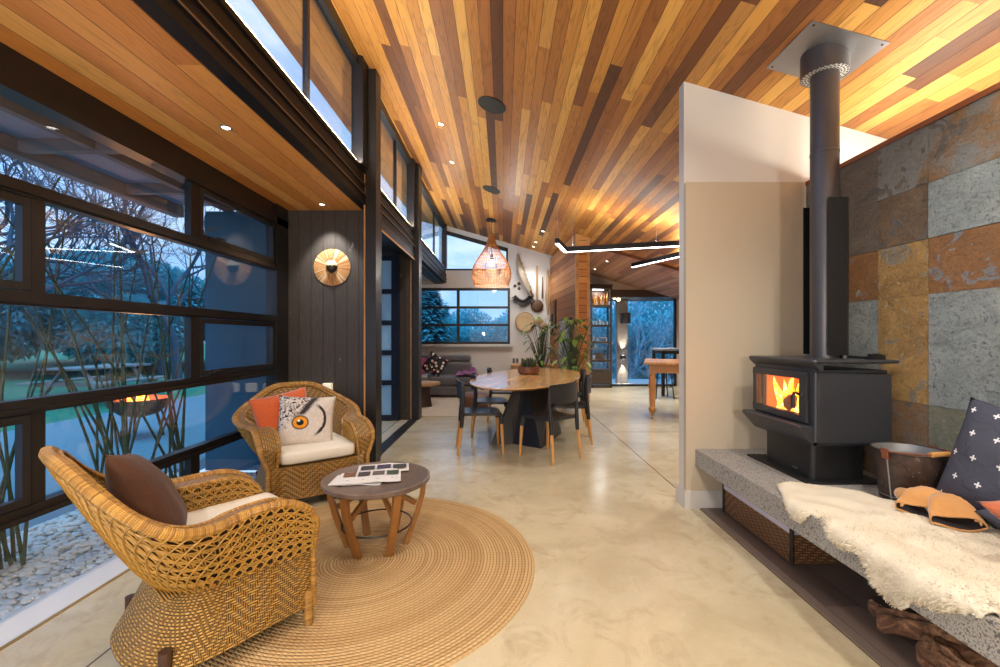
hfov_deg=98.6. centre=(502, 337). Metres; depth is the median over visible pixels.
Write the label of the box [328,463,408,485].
newspaper
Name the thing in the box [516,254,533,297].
saw
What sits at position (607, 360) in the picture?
shelf
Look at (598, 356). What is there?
storage box
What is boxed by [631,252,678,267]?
linear pendant
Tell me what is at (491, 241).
rattan pendant
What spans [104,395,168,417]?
bowl
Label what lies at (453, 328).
leafy tree
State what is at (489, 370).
dining chair
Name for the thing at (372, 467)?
picture
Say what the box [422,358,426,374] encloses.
cushion
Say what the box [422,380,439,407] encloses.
table
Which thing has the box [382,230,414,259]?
door frame
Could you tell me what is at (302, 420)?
cushion
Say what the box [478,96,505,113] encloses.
ceiling speaker
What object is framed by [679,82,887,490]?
wall partition
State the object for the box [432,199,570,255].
ceiling
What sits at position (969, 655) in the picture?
log
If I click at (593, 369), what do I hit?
shelf
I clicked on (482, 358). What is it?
wall
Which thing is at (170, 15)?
beam clerestory
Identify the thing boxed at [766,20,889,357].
flue pipe
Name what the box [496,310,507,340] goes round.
leafy tree
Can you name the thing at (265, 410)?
velvet cushion
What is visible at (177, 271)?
shrub
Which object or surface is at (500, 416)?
socket
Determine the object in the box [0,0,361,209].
ceiling
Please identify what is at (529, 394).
dining table
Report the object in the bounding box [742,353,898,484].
wood stove
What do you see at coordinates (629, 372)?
bare tree
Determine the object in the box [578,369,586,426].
dining chair
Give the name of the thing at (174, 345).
bare tree
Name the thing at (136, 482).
cushion
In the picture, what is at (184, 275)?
bare tree
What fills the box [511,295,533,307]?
ornament
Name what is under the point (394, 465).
picture
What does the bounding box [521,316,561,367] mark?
rubber plant
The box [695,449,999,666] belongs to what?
concrete bench
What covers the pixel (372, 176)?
column
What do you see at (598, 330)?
leafy tree
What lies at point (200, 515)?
seat cushion
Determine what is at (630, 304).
leafy tree
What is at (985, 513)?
cushion
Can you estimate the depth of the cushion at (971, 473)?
1.90 m
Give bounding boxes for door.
[382,221,417,453]
[382,255,399,419]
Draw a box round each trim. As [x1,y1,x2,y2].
[0,568,129,650]
[177,0,440,269]
[226,0,443,265]
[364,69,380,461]
[382,237,442,283]
[410,164,421,419]
[590,243,678,270]
[805,82,999,185]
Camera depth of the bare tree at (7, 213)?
12.61 m
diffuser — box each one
[556,243,565,251]
[565,246,678,252]
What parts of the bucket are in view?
wire handle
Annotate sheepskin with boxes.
[776,481,999,631]
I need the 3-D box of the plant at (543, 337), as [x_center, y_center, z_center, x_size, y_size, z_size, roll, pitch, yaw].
[0.936,0.162,10.085,0.310,0.912,0.371,0,0,0]
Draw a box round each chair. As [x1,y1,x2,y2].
[456,378,503,455]
[470,373,507,437]
[486,368,511,421]
[519,383,581,465]
[549,375,592,444]
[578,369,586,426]
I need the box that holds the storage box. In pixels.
[593,353,604,359]
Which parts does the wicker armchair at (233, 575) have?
leg, leg, cane panel, leg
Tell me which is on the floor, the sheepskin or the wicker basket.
the wicker basket
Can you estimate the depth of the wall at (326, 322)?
4.55 m
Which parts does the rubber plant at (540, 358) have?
stem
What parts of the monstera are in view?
stem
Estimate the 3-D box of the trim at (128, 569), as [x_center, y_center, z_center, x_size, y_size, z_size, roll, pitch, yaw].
[-2.065,1.304,1.675,0.020,0.053,5.750,0,0,0]
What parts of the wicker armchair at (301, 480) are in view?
cane panel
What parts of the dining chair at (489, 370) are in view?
seat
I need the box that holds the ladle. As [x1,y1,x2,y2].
[531,266,542,311]
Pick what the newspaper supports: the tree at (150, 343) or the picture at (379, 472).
the picture at (379, 472)
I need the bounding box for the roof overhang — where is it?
[0,95,233,217]
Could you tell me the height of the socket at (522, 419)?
0.107 m
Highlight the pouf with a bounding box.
[459,391,488,407]
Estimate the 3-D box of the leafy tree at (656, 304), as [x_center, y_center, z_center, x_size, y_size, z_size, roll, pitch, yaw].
[8.410,1.515,24.000,6.573,8.450,6.588,0,0,-12]
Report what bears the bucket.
on the concrete bench
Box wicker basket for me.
[722,483,842,564]
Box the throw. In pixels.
[455,366,482,389]
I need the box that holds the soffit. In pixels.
[0,110,210,205]
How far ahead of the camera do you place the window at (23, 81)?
2.53 m
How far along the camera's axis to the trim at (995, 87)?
2.31 m
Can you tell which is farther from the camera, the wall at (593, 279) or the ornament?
the wall at (593, 279)
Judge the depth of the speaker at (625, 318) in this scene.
12.05 m
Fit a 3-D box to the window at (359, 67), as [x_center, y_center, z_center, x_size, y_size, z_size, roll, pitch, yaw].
[-1.415,-2.223,2.765,0.110,1.056,3.130,0,0,0]
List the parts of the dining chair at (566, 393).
leg, leg, seat, leg, backrest, leg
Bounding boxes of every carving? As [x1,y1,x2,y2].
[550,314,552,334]
[553,300,555,328]
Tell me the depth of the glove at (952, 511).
1.85 m
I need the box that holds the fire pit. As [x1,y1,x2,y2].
[104,395,168,440]
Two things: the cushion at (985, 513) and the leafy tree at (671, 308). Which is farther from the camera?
the leafy tree at (671, 308)
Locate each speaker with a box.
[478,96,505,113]
[483,185,499,193]
[620,313,630,323]
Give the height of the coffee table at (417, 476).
0.422 m
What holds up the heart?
attached to the wall at (482, 358)
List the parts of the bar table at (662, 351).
leg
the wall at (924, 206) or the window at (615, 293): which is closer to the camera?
the wall at (924, 206)
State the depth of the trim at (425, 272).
8.54 m
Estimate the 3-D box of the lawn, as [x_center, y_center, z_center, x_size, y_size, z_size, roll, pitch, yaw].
[-33.700,1.170,30.000,52.600,0.500,80.000,0,0,0]
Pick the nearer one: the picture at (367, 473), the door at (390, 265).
the picture at (367, 473)
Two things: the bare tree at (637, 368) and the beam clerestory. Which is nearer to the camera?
the beam clerestory
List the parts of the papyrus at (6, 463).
stem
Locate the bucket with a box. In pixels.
[869,441,951,500]
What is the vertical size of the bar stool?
0.722 m
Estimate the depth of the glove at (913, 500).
1.99 m
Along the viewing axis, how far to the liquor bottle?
11.15 m
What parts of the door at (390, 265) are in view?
pane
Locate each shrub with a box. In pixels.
[0,254,83,363]
[14,246,203,355]
[24,258,204,367]
[183,277,204,326]
[424,299,454,335]
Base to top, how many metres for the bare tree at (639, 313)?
7.758 m
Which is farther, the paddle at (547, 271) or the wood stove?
the paddle at (547, 271)
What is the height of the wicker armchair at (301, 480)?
0.863 m
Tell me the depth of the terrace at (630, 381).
12.85 m
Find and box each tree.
[0,154,177,306]
[0,154,182,378]
[0,158,174,302]
[0,202,227,472]
[41,291,183,367]
[91,193,234,374]
[444,316,474,341]
[446,309,500,340]
[451,323,501,341]
[481,315,507,341]
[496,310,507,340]
[592,301,668,378]
[592,301,672,378]
[592,308,665,378]
[598,327,672,381]
[600,301,672,368]
[609,307,672,378]
[628,301,672,378]
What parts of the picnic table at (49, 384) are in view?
bench seat, bench seat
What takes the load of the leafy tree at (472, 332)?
on the valley
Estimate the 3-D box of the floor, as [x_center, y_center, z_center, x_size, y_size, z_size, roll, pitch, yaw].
[2.215,1.337,4.125,8.570,0.126,14.650,0,0,0]
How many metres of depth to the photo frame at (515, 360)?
10.10 m
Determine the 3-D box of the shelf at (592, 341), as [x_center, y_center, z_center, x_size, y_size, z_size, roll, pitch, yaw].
[2.513,0.115,11.190,0.530,0.050,0.370,0,0,0]
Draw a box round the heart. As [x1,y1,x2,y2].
[535,319,543,325]
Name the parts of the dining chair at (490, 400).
backrest, leg, seat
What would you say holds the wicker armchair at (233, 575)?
on the jute rug at (464, 571)
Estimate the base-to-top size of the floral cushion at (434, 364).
0.598 m
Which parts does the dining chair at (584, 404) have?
seat, backrest, leg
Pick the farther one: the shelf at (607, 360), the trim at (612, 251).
the shelf at (607, 360)
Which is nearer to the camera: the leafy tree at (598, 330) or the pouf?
the pouf
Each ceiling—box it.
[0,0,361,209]
[252,0,440,226]
[331,0,999,299]
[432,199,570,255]
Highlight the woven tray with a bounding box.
[515,312,534,331]
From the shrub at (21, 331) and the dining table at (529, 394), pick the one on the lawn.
the shrub at (21, 331)
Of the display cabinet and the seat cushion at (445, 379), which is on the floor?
the display cabinet
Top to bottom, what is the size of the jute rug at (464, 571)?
0.011 m
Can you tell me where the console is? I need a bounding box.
[510,363,553,368]
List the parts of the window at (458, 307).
sill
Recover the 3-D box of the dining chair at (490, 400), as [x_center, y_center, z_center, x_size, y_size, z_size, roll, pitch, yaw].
[-0.173,0.875,5.759,0.525,0.814,0.458,0,0,-5]
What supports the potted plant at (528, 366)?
on the dining table at (529, 394)
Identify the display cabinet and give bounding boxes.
[590,284,612,387]
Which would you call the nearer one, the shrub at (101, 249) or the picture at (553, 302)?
the picture at (553, 302)
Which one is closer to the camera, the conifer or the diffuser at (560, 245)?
the diffuser at (560, 245)
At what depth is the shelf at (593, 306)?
11.01 m
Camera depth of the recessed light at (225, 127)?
2.75 m
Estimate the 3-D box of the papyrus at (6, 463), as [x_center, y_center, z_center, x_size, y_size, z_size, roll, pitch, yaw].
[-3.206,0.114,2.356,1.249,2.579,1.788,0,0,5]
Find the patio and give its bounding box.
[0,394,204,536]
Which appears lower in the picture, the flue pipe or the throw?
the throw
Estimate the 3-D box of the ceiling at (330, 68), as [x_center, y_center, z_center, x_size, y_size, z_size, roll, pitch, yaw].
[-1.845,-2.973,3.800,0.750,0.413,14.000,0,0,0]
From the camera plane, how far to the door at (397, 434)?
5.64 m
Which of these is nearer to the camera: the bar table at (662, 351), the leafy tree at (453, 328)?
the bar table at (662, 351)
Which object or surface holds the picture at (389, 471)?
on the newspaper
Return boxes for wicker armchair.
[38,446,319,666]
[232,381,374,499]
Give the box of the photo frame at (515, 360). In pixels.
[512,357,518,363]
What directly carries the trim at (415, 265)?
attached to the wall at (404, 261)
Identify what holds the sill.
attached to the wall at (326, 322)
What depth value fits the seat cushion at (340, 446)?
3.36 m
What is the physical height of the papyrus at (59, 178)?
2.449 m
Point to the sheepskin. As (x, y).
(908, 558)
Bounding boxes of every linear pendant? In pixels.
[555,202,678,252]
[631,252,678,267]
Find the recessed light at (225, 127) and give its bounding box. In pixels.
[219,124,232,130]
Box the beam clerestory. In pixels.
[133,0,446,282]
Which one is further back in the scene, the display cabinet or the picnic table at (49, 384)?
the display cabinet
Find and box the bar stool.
[655,373,674,398]
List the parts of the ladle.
handle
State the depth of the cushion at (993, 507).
1.56 m
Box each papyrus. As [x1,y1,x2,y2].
[0,176,87,289]
[0,208,224,478]
[0,214,97,576]
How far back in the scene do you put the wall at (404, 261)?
6.72 m
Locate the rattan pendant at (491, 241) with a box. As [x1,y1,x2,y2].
[472,218,510,287]
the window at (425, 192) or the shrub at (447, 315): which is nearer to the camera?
the window at (425, 192)
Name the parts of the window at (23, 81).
sash, sash, sash, sash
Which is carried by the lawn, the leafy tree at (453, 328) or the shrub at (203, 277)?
the shrub at (203, 277)
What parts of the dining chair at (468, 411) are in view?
leg, backrest, leg, seat, leg, leg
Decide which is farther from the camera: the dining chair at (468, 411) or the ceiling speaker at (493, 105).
the dining chair at (468, 411)
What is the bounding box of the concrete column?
[615,300,627,382]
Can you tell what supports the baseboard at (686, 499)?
attached to the wall partition at (744, 164)
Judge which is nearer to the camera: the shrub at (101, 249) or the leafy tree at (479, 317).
the shrub at (101, 249)
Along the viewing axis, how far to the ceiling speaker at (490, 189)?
6.94 m
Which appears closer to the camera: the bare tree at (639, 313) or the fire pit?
the fire pit
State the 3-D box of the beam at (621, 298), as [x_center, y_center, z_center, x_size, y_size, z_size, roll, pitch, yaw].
[4.000,-1.135,12.200,5.000,0.070,1.400,0,0,0]
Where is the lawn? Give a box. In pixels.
[0,344,204,431]
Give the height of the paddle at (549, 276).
0.684 m
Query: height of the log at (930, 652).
0.148 m
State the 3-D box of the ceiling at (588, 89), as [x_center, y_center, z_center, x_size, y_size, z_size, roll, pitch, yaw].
[2.540,-1.753,4.125,7.920,2.499,14.650,0,0,0]
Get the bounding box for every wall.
[205,210,381,469]
[382,247,409,419]
[422,226,551,389]
[550,234,589,405]
[590,275,678,385]
[806,89,999,474]
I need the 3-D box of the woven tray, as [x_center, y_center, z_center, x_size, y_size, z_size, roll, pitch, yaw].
[0.537,-0.391,10.464,0.492,0.492,0.063,0,0,0]
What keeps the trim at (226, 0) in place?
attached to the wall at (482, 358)
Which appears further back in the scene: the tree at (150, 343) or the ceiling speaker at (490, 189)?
the tree at (150, 343)
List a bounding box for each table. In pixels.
[16,363,165,395]
[321,461,429,559]
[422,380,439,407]
[470,368,580,448]
[644,359,678,418]
[650,348,678,395]
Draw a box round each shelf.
[592,305,609,307]
[592,325,609,326]
[592,341,609,342]
[592,359,609,361]
[592,368,609,370]
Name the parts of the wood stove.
panel, door, panel, door handle, hearth plate, plate, panel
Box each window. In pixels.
[0,42,287,531]
[302,0,367,169]
[381,100,415,229]
[422,180,446,268]
[422,288,512,346]
[446,231,507,269]
[592,290,676,385]
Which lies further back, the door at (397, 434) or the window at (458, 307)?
the window at (458, 307)
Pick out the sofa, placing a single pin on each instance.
(447, 378)
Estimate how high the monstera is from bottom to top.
1.655 m
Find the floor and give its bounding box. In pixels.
[0,386,920,666]
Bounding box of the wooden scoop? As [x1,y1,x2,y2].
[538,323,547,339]
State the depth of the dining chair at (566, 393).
4.50 m
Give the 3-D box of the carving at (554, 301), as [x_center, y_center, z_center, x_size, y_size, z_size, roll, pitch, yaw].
[1.185,-0.545,9.864,0.037,0.650,0.231,0,0,-5]
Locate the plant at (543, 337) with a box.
[539,325,547,363]
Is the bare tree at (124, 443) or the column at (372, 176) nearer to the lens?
the bare tree at (124, 443)
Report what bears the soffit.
attached to the roof sunroom
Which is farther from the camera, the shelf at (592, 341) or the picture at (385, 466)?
the shelf at (592, 341)
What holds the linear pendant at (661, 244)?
hanging from the ceiling at (588, 89)
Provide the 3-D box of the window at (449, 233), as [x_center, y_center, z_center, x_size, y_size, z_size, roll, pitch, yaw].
[-0.671,-2.147,10.525,1.587,0.995,0.070,0,0,0]
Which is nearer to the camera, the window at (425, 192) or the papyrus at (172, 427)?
the papyrus at (172, 427)
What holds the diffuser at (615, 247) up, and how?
attached to the linear pendant at (661, 244)
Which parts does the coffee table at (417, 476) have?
leg, leg, leg, leg, leg, leg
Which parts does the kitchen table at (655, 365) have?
leg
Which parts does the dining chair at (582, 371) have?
backrest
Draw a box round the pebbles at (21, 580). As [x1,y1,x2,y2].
[0,472,255,619]
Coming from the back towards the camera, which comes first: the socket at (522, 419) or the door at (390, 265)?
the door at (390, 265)
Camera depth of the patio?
6.03 m
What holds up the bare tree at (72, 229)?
on the lawn
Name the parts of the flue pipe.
ceiling plate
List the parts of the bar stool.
leg, leg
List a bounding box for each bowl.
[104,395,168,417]
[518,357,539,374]
[531,300,542,311]
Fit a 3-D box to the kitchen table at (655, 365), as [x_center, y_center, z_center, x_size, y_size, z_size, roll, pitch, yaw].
[3.370,0.829,7.003,2.020,0.899,1.240,0,0,19]
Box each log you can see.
[867,599,888,616]
[877,606,966,645]
[915,634,974,666]
[933,636,998,666]
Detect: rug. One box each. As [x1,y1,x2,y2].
[192,497,534,666]
[422,397,471,416]
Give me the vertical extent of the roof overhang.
0.120 m
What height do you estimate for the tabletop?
0.037 m
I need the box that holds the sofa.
[422,355,473,394]
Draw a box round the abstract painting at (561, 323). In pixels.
[558,317,571,368]
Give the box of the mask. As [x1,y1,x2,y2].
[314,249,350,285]
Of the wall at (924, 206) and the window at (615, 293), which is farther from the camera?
the window at (615, 293)
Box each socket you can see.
[498,414,502,423]
[520,416,524,425]
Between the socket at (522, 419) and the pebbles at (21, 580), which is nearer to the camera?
the pebbles at (21, 580)
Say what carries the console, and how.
on the floor
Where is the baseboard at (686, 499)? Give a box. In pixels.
[676,484,721,508]
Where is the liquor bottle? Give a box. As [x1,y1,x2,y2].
[606,292,608,304]
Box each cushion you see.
[104,453,186,525]
[171,493,276,586]
[247,387,306,429]
[278,395,335,445]
[279,433,354,464]
[422,351,448,376]
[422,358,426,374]
[429,374,470,385]
[936,397,999,521]
[975,500,999,518]
[975,509,999,528]
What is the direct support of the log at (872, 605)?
on the log at (912, 626)
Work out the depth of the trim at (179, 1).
2.54 m
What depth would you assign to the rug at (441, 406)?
7.73 m
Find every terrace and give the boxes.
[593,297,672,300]
[612,379,672,383]
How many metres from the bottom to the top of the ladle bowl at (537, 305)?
0.290 m
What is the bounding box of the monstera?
[543,317,599,412]
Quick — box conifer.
[422,291,456,341]
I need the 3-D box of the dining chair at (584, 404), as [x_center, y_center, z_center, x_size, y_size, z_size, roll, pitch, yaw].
[0.854,0.875,5.418,0.525,0.814,0.458,0,0,8]
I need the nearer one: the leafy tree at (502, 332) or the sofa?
the sofa
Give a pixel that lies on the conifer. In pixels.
(429, 316)
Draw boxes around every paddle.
[545,270,549,314]
[549,276,550,303]
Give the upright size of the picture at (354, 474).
0.001 m
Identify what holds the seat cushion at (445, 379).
on the sofa
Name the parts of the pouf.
panel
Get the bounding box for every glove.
[894,486,941,517]
[925,493,988,531]
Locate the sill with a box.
[0,477,255,646]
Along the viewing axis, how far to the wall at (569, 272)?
8.22 m
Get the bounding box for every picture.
[343,472,356,476]
[358,471,370,475]
[361,465,374,469]
[372,470,384,474]
[377,464,390,468]
[387,469,398,473]
[393,463,405,467]
[553,302,554,326]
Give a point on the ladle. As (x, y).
(537, 305)
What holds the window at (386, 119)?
attached to the beam clerestory
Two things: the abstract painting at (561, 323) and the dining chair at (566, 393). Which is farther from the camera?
the abstract painting at (561, 323)
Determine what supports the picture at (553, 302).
attached to the carving at (554, 301)
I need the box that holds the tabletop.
[321,461,429,499]
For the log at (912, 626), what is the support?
on the log at (969, 655)
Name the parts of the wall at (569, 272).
corner trim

